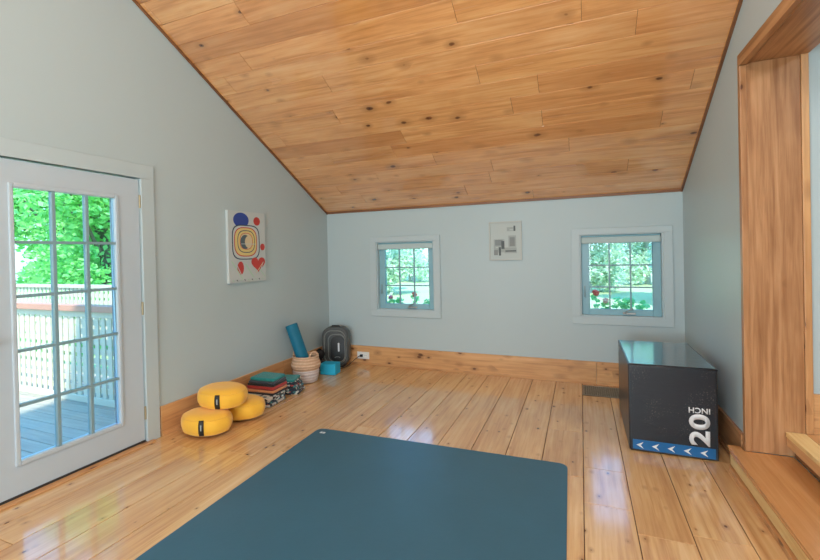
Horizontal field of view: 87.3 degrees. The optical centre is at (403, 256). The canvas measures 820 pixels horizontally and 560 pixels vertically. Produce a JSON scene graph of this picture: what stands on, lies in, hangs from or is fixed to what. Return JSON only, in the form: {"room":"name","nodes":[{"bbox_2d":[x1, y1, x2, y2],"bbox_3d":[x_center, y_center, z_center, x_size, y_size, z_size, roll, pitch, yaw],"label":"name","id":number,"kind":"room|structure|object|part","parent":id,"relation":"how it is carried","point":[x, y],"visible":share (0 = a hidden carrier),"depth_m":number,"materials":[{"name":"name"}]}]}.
{"room":"exercise studio","nodes":[
{"label":"exercise studio","id":0,"kind":"room"},
{"bbox_2d":[19,364,114,457],"bbox_3d":[-4.531,1.596,4.061,4.870,0.030,3.401,-1,0,22],"label":"floor","id":1,"kind":"structure","parent":0,"point":[37,420],"depth_m":4.10,"materials":[{"name":"grey wood"}]},
{"bbox_2d":[16,302,114,407],"bbox_3d":[-4.189,1.282,4.915,4.900,1.510,0.110,-1,0,22],"label":"lattice railing","id":2,"kind":"object","parent":1,"relation":"on","point":[33,308],"visible":0.38,"depth_m":4.70,"materials":[{"name":"paint"}]},
{"bbox_3d":[-4.205,0.559,4.910,4.900,0.065,0.110,-1,0,22],"label":"cap rail","id":3,"kind":"part","parent":2,"relation":"part of","materials":[{"name":"paint"}]},
{"bbox_3d":[-4.202,0.627,4.915,4.720,0.060,0.040,-1,0,22],"label":"sub rail","id":4,"kind":"part","parent":2,"relation":"part of","materials":[{"name":"paint"}]},
{"bbox_3d":[-4.182,1.531,4.922,4.720,0.070,0.040,-1,0,22],"label":"rail","id":5,"kind":"part","parent":2,"relation":"part of","materials":[{"name":"paint"}]},
{"bbox_2d":[0,0,328,440],"bbox_3d":[-2.585,-0.613,2.257,0.160,4.767,7.740,-1,0,22],"label":"wall","id":6,"kind":"structure","parent":0,"point":[93,77],"depth_m":3.65,"materials":[{"name":"paint"}]},
{"bbox_2d":[0,158,146,505],"bbox_3d":[-2.215,0.432,2.887,0.106,2.048,1.022,-1,0,22],"label":"door","id":7,"kind":"structure","parent":6,"relation":"in","point":[19,476],"depth_m":2.89,"materials":[{"name":"paint"}]},
{"bbox_3d":[-2.240,0.404,2.891,0.058,1.724,0.665,-1,0,22],"label":"glazing frame","id":8,"kind":"part","parent":7,"relation":"part of","materials":[{"name":"paint"}]},
{"bbox_3d":[-2.239,0.404,2.891,0.004,1.660,0.613,-1,0,22],"label":"glass pane","id":9,"kind":"part","parent":7,"relation":"part of","materials":[{"name":"clear glass"}]},
{"bbox_2d":[0,439,156,510],"bbox_3d":[-2.171,1.451,2.891,0.060,0.012,1.082,-1,0,22],"label":"trim","id":10,"kind":"structure","parent":6,"relation":"attached to","point":[83,471],"depth_m":2.83,"materials":[{"name":"brown wood"}]},
{"bbox_2d":[0,137,160,440],"bbox_3d":[-2.290,0.375,2.903,0.178,2.170,1.240,-1,0,22],"label":"trim","id":11,"kind":"structure","parent":6,"relation":"attached to","point":[16,149],"depth_m":3.35,"materials":[{"name":"white paint"}]},
{"bbox_2d":[132,0,327,214],"bbox_3d":[-2.499,-1.730,2.289,0.016,2.441,7.579,-1,0,22],"label":"trim","id":12,"kind":"structure","parent":6,"relation":"attached to","point":[140,7],"depth_m":4.06,"materials":[{"name":"brown wood"}]},
{"bbox_2d":[160,346,321,436],"bbox_3d":[-1.464,1.309,4.636,0.030,0.242,2.548,-1,0,22],"label":"baseboard","id":13,"kind":"structure","parent":6,"relation":"attached to","point":[171,413],"depth_m":3.66,"materials":[{"name":"brown wood"}]},
{"bbox_2d":[225,210,265,283],"bbox_3d":[-1.593,-0.102,4.378,0.034,0.712,0.520,-1,0,22],"label":"canvas","id":14,"kind":"object","parent":6,"relation":"attached to","point":[245,231],"visible":1,"depth_m":4.34,"materials":[{"name":"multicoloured fabric"}]},
{"bbox_2d":[20,268,652,375],"bbox_3d":[0.362,1.914,20.440,75.000,0.200,62.000,-1,0,22],"label":"ground","id":15,"kind":"structure","parent":0,"point":[639,294],"depth_m":19.41,"materials":[{"name":"green plant"}]},
{"bbox_2d":[13,189,109,290],"bbox_3d":[-10.160,-1.566,13.139,5.220,7.571,4.450,-1,0,-23],"label":"tree","id":16,"kind":"object","parent":15,"relation":"on","point":[17,232],"visible":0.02,"depth_m":12.09,"materials":[{"name":"green plant"}]},
{"bbox_2d":[13,188,111,353],"bbox_3d":[-6.993,-0.840,9.840,3.531,5.982,3.944,-2,1,-30],"label":"tree","id":17,"kind":"object","parent":15,"relation":"on","point":[70,270],"visible":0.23,"depth_m":8.97,"materials":[{"name":"green plant"}]},
{"bbox_2d":[16,284,112,339],"bbox_3d":[-5.376,1.243,6.838,6.980,1.610,0.090,-1,0,22],"label":"lattice screen","id":18,"kind":"object","parent":15,"relation":"on","point":[27,287],"visible":0.16,"depth_m":6.79,"materials":[{"name":"paint"}]},
{"bbox_3d":[-5.394,0.463,6.832,6.900,0.050,0.060,-1,0,22],"label":"cap rail","id":19,"kind":"part","parent":18,"relation":"part of","materials":[{"name":"paint"}]},
{"bbox_2d":[386,249,422,295],"bbox_3d":[-1.063,-0.960,20.795,3.872,6.939,4.225,-1,0,17],"label":"tree","id":20,"kind":"object","parent":15,"relation":"on","point":[404,256],"visible":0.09,"depth_m":20.37,"materials":[{"name":"green plant"}]},
{"bbox_2d":[386,249,428,280],"bbox_3d":[0.463,-2.571,30.606,4.572,8.875,5.027,-1,0,-19],"label":"tree","id":21,"kind":"object","parent":15,"relation":"on","point":[424,263],"visible":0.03,"depth_m":29.30,"materials":[{"name":"green plant"}]},
{"bbox_2d":[589,243,627,292],"bbox_3d":[8.451,-1.671,19.740,3.517,6.827,3.867,-1,0,-11],"label":"tree","id":22,"kind":"object","parent":15,"relation":"on","point":[600,273],"visible":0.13,"depth_m":19.19,"materials":[{"name":"green plant"}]},
{"bbox_2d":[610,242,651,284],"bbox_3d":[13.395,-2.308,23.650,4.044,7.851,4.447,-1,0,-19],"label":"tree","id":23,"kind":"object","parent":15,"relation":"on","point":[638,256],"visible":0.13,"depth_m":23.28,"materials":[{"name":"green plant"}]},
{"bbox_2d":[644,244,651,267],"bbox_3d":[10.420,-1.171,14.984,4.225,6.939,3.872,-1,0,-8],"label":"tree","id":24,"kind":"object","parent":15,"relation":"on","point":[649,258],"visible":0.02,"depth_m":16.32,"materials":[{"name":"green plant"}]},
{"bbox_2d":[0,363,788,559],"bbox_3d":[-0.530,1.461,1.531,4.320,0.060,7.617,-1,0,22],"label":"floor","id":25,"kind":"structure","parent":0,"point":[624,503],"depth_m":2.82,"materials":[{"name":"brown wood"}]},
{"bbox_2d":[181,407,232,436],"bbox_3d":[-1.607,1.343,3.522,0.437,0.174,0.332,-1,0,20],"label":"floor cushion","id":26,"kind":"object","parent":25,"relation":"on","point":[199,421],"visible":0.94,"depth_m":3.40,"materials":[{"name":"yellow fabric"}]},
{"bbox_2d":[197,381,247,409],"bbox_3d":[-1.540,1.178,3.662,0.433,0.176,0.336,-1,0,15],"label":"floor cushion","id":27,"kind":"object","parent":26,"relation":"on","point":[224,394],"visible":1,"depth_m":3.55,"materials":[{"name":"yellow fabric"}]},
{"bbox_2d":[228,394,264,420],"bbox_3d":[-1.441,1.340,3.836,0.425,0.168,0.338,-1,0,8],"label":"floor cushion","id":28,"kind":"object","parent":25,"relation":"on","point":[254,406],"visible":0.53,"depth_m":3.71,"materials":[{"name":"yellow fabric"}]},
{"bbox_2d":[248,390,285,407],"bbox_3d":[-1.379,1.382,4.227,0.340,0.093,0.303,-1,0,17],"label":"folded blanket","id":29,"kind":"object","parent":25,"relation":"on","point":[270,401],"visible":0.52,"depth_m":4.13,"materials":[{"name":"multicoloured fabric"}]},
{"bbox_2d":[247,372,287,395],"bbox_3d":[-1.373,1.264,4.304,0.354,0.155,0.262,-1,0,19],"label":"folded blanket","id":30,"kind":"object","parent":29,"relation":"on","point":[263,383],"visible":0.91,"depth_m":4.22,"materials":[{"name":"multicoloured fabric"}]},
{"bbox_2d":[285,375,304,394],"bbox_3d":[-1.196,1.346,4.534,0.258,0.151,0.224,-1,0,5],"label":"folded blanket","id":31,"kind":"object","parent":25,"relation":"on","point":[295,384],"visible":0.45,"depth_m":4.44,"materials":[{"name":"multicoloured fabric"}]},
{"bbox_2d":[291,351,320,383],"bbox_3d":[-1.111,1.235,4.904,0.334,0.360,0.334,-1,0,22],"label":"woven basket","id":32,"kind":"object","parent":25,"relation":"on","point":[307,368],"visible":0.76,"depth_m":4.78,"materials":[{"name":"wicker"}]},
{"bbox_2d":[286,323,308,357],"bbox_3d":[-1.175,1.079,4.909,0.339,0.655,0.144,-1,0,7],"label":"yoga mat","id":33,"kind":"object","parent":32,"relation":"in","point":[293,331],"visible":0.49,"depth_m":4.85,"materials":[{"name":"plastic"}]},
{"bbox_2d":[316,348,324,370],"bbox_3d":[-1.042,1.276,5.331,0.133,0.269,0.098,-1,0,11],"label":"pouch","id":34,"kind":"object","parent":25,"relation":"on","point":[320,351],"visible":0.45,"depth_m":5.30,"materials":[{"name":"fabric"}]},
{"bbox_2d":[320,361,339,374],"bbox_3d":[-0.883,1.345,5.202,0.200,0.130,0.150,-1,0,16],"label":"foam block","id":35,"kind":"object","parent":25,"relation":"on","point":[327,367],"visible":0.9,"depth_m":5.14,"materials":[{"name":"blue plastic"}]},
{"bbox_2d":[322,325,362,368],"bbox_3d":[-0.788,1.140,5.507,0.497,0.532,0.265,-1,0,5],"label":"appliance","id":36,"kind":"object","parent":25,"relation":"on","point":[336,340],"visible":0.81,"depth_m":5.46,"materials":[{"name":"grey plastic"}]},
{"bbox_3d":[-0.831,1.172,5.457,0.190,0.340,0.016,-1,0,5],"label":"panel","id":37,"kind":"part","parent":36,"relation":"part of","materials":[{"name":"plastic"}]},
{"bbox_2d":[134,429,566,559],"bbox_3d":[-0.237,1.416,2.076,1.915,0.008,2.420,-1,0,21],"label":"exercise mat","id":38,"kind":"object","parent":25,"relation":"on","point":[333,494],"visible":1,"depth_m":2.40,"materials":[{"name":"rubber"}]},
{"bbox_2d":[582,385,618,398],"bbox_3d":[1.986,1.350,4.310,0.352,0.006,0.333,-1,0,22],"label":"floor vent","id":39,"kind":"object","parent":25,"relation":"in","point":[610,392],"visible":0.91,"depth_m":4.30,"materials":[{"name":"metal"}]},
{"bbox_2d":[618,340,718,460],"bbox_3d":[2.011,1.051,3.350,0.532,0.615,0.876,-1,0,22],"label":"box","id":40,"kind":"object","parent":25,"relation":"on","point":[668,392],"visible":1,"depth_m":2.97,"materials":[{"name":"black plastic"}]},
{"bbox_3d":[2.004,0.746,3.348,0.510,0.004,0.846,-1,0,22],"label":"panel","id":41,"kind":"part","parent":40,"relation":"part of","materials":[{"name":"black plastic"}]},
{"bbox_2d":[689,407,709,414],"bbox_3d":[1.989,1.034,2.887,0.122,0.038,0.002,-1,0,22],"label":"print","id":42,"kind":"object","parent":40,"relation":"on","point":[692,410],"depth_m":2.89},
{"bbox_2d":[689,414,709,446],"bbox_3d":[1.992,1.165,2.888,0.120,0.212,0.002,-1,0,22],"label":"print","id":43,"kind":"object","parent":40,"relation":"on","point":[699,424],"depth_m":2.89},
{"bbox_2d":[727,445,819,559],"bbox_3d":[1.814,1.295,1.715,0.315,0.164,2.109,-1,0,22],"label":"stair step","id":44,"kind":"structure","parent":25,"relation":"on","point":[785,495],"depth_m":2.21,"materials":[{"name":"brown wood"}]},
{"bbox_3d":[1.687,1.363,1.763,0.026,0.034,2.099,-1,0,22],"label":"board","id":45,"kind":"part","parent":44,"relation":"part of","materials":[{"name":"brown wood"}]},
{"bbox_2d":[786,432,819,480],"bbox_3d":[1.950,1.137,1.618,0.095,0.146,2.039,-1,0,22],"label":"stair step","id":46,"kind":"structure","parent":44,"relation":"on","point":[806,450],"depth_m":2.40,"materials":[{"name":"brown wood"}]},
{"bbox_2d":[136,0,738,211],"bbox_3d":[-0.611,-1.873,1.515,4.140,2.624,7.593,-1,0,22],"label":"ceiling","id":47,"kind":"structure","parent":0,"point":[368,104],"depth_m":3.58,"materials":[{"name":"brown wood"}]},
{"bbox_2d":[327,192,684,383],"bbox_3d":[0.842,0.472,5.135,4.260,2.400,0.160,-1,0,22],"label":"wall","id":48,"kind":"structure","parent":0,"point":[523,307],"depth_m":4.93,"materials":[{"name":"paint"}]},
{"bbox_2d":[370,235,440,317],"bbox_3d":[0.040,0.246,5.436,0.949,1.013,0.148,-1,0,22],"label":"window","id":49,"kind":"structure","parent":48,"relation":"in","point":[378,246],"depth_m":5.41,"materials":[{"name":"white paint"}]},
{"bbox_3d":[0.020,-0.175,5.409,0.735,0.019,0.019,-1,0,22],"label":"blind rod","id":50,"kind":"part","parent":49,"relation":"part of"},
{"bbox_2d":[378,243,432,249],"bbox_3d":[0.022,-0.133,5.410,0.747,0.068,0.038,-1,0,22],"label":"roller blind","id":51,"kind":"object","parent":49,"relation":"attached to","point":[381,246],"depth_m":5.39,"materials":[{"name":"fabric"}]},
{"bbox_3d":[0.049,0.236,5.458,0.751,0.853,0.040,-1,0,22],"label":"sash","id":52,"kind":"part","parent":49,"relation":"part of","materials":[{"name":"clear glass"}]},
{"bbox_2d":[347,345,618,386],"bbox_3d":[0.897,1.253,5.023,4.060,0.242,0.030,-1,0,22],"label":"baseboard","id":53,"kind":"structure","parent":48,"relation":"attached to","point":[550,369],"depth_m":4.95,"materials":[{"name":"brown wood"}]},
{"bbox_2d":[357,351,368,358],"bbox_3d":[-0.522,1.282,5.598,0.176,0.092,0.009,-1,0,22],"label":"wall outlet","id":54,"kind":"object","parent":53,"relation":"attached to","point":[365,354],"visible":1,"depth_m":5.59,"materials":[{"name":"plastic"}]},
{"bbox_2d":[327,189,680,213],"bbox_3d":[0.858,-0.623,5.015,4.100,0.028,0.016,-1,0,22],"label":"trim","id":55,"kind":"structure","parent":48,"relation":"attached to","point":[668,190],"depth_m":4.82,"materials":[{"name":"brown wood"}]},
{"bbox_2d":[489,221,521,260],"bbox_3d":[1.161,-0.182,4.893,0.370,0.442,0.022,-1,0,22],"label":"picture frame","id":56,"kind":"object","parent":48,"relation":"attached to","point":[505,237],"visible":1,"depth_m":4.89,"materials":[{"name":"white paper"}]},
{"bbox_2d":[571,225,674,327],"bbox_3d":[2.277,0.201,4.512,0.947,1.018,0.148,-1,0,22],"label":"window","id":57,"kind":"structure","parent":48,"relation":"in","point":[662,314],"depth_m":4.46,"materials":[{"name":"white paint"}]},
{"bbox_2d":[581,235,660,243],"bbox_3d":[2.259,-0.180,4.486,0.745,0.068,0.038,-1,0,22],"label":"roller blind","id":58,"kind":"object","parent":57,"relation":"attached to","point":[585,239],"depth_m":4.47,"materials":[{"name":"fabric"}]},
{"bbox_3d":[2.258,-0.222,4.485,0.733,0.019,0.019,-1,0,22],"label":"blind rod","id":59,"kind":"part","parent":57,"relation":"part of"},
{"bbox_3d":[2.286,0.191,4.535,0.749,0.858,0.040,-1,0,22],"label":"sash","id":60,"kind":"part","parent":57,"relation":"part of","materials":[{"name":"clear glass"}]},
{"bbox_3d":[0.133,0.739,5.640,0.728,0.150,0.184,-1,0,22],"label":"planter","id":61,"kind":"object","parent":48,"relation":"attached to","visible":0},
{"bbox_2d":[387,295,395,302],"bbox_3d":[-0.157,0.599,5.762,0.107,0.183,0.139,-1,1,37],"label":"geranium","id":62,"kind":"object","parent":61,"relation":"on","point":[390,297],"visible":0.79,"depth_m":5.74,"materials":[{"name":"green plant"}]},
{"bbox_2d":[395,297,403,302],"bbox_3d":[-0.048,0.609,5.711,0.115,0.160,0.132,-1,0,22],"label":"geranium","id":63,"kind":"object","parent":61,"relation":"on","point":[397,300],"visible":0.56,"depth_m":5.70,"materials":[{"name":"green plant"}]},
{"bbox_2d":[410,292,419,303],"bbox_3d":[0.150,0.570,5.633,0.129,0.231,0.108,-2,1,-45],"label":"geranium","id":64,"kind":"object","parent":61,"relation":"on","point":[411,296],"visible":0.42,"depth_m":5.64,"materials":[{"name":"green plant"}]},
{"bbox_3d":[2.370,0.697,4.716,0.728,0.150,0.184,-1,0,22],"label":"planter","id":65,"kind":"object","parent":48,"relation":"attached to","visible":0},
{"bbox_2d":[590,289,600,307],"bbox_3d":[2.147,0.504,4.802,0.106,0.285,0.141,-1,0,22],"label":"geranium","id":66,"kind":"object","parent":65,"relation":"on","point":[595,292],"visible":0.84,"depth_m":4.78,"materials":[{"name":"green plant"}]},
{"bbox_2d":[601,297,608,308],"bbox_3d":[2.238,0.547,4.763,0.107,0.195,0.138,-1,0,22],"label":"geranium","id":67,"kind":"object","parent":65,"relation":"on","point":[605,301],"visible":0.81,"depth_m":4.75,"materials":[{"name":"green plant"}]},
{"bbox_2d":[611,297,635,308],"bbox_3d":[2.403,0.535,4.700,0.245,0.215,0.144,-1,0,22],"label":"geranium","id":68,"kind":"object","parent":65,"relation":"on","point":[623,305],"visible":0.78,"depth_m":4.68,"materials":[{"name":"green plant"}]},
{"bbox_2d":[635,300,650,309],"bbox_3d":[2.575,0.552,4.627,0.156,0.173,0.134,-1,0,22],"label":"geranium","id":69,"kind":"object","parent":65,"relation":"on","point":[643,302],"visible":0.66,"depth_m":4.62,"materials":[{"name":"green plant"}]},
{"bbox_2d":[683,0,781,454],"bbox_3d":[1.373,-0.689,0.709,0.140,4.767,7.900,-1,0,22],"label":"wall","id":70,"kind":"structure","parent":0,"point":[711,206],"depth_m":3.12,"materials":[{"name":"paint"}]},
{"bbox_2d":[681,0,742,191],"bbox_3d":[1.276,-1.802,0.730,0.016,2.441,7.579,-1,0,22],"label":"trim","id":71,"kind":"structure","parent":70,"relation":"attached to","point":[739,5],"depth_m":3.15,"materials":[{"name":"brown wood"}]},
{"bbox_2d":[718,405,744,456],"bbox_3d":[2.467,1.230,3.493,0.030,0.242,1.660,-1,0,22],"label":"baseboard","id":72,"kind":"structure","parent":70,"relation":"attached to","point":[729,433],"depth_m":2.98,"materials":[{"name":"brown wood"}]},
{"bbox_2d":[737,0,803,451],"bbox_3d":[1.713,-0.008,1.698,0.034,2.444,2.111,-1,0,22],"label":"trim","id":73,"kind":"structure","parent":70,"relation":"attached to","point":[785,8],"depth_m":2.63,"materials":[{"name":"brown wood"}]},
{"bbox_2d":[746,0,819,456],"bbox_3d":[1.866,0.008,1.635,0.300,2.408,2.099,-1,0,22],"label":"door frame","id":74,"kind":"structure","parent":70,"relation":"in","point":[773,96],"depth_m":2.58,"materials":[{"name":"brown wood"}]},
{"bbox_2d":[800,53,813,434],"bbox_3d":[1.980,-0.085,1.569,0.036,2.296,2.134,-1,0,22],"label":"door frame","id":75,"kind":"structure","parent":70,"relation":"attached to","point":[804,58],"depth_m":2.52,"materials":[{"name":"brown wood"}]},
{"bbox_2d":[779,43,819,481],"bbox_3d":[3.755,-0.169,2.045,3.215,3.600,0.100,-1,0,22],"label":"wall","id":76,"kind":"structure","parent":0,"point":[814,54],"depth_m":2.54,"materials":[{"name":"paint"}]},
{"bbox_2d":[814,394,819,434],"bbox_3d":[3.787,0.903,1.985,2.948,0.235,0.020,-1,0,22],"label":"baseboard","id":77,"kind":"structure","parent":76,"relation":"attached to","point":[816,396],"depth_m":2.53,"materials":[{"name":"brown wood"}]},
{"bbox_2d":[806,434,819,444],"bbox_3d":[3.038,1.111,0.212,2.986,0.119,3.875,-1,0,22],"label":"floor","id":78,"kind":"structure","parent":0,"point":[815,437],"depth_m":2.49,"materials":[{"name":"brown wood"}]}
]}

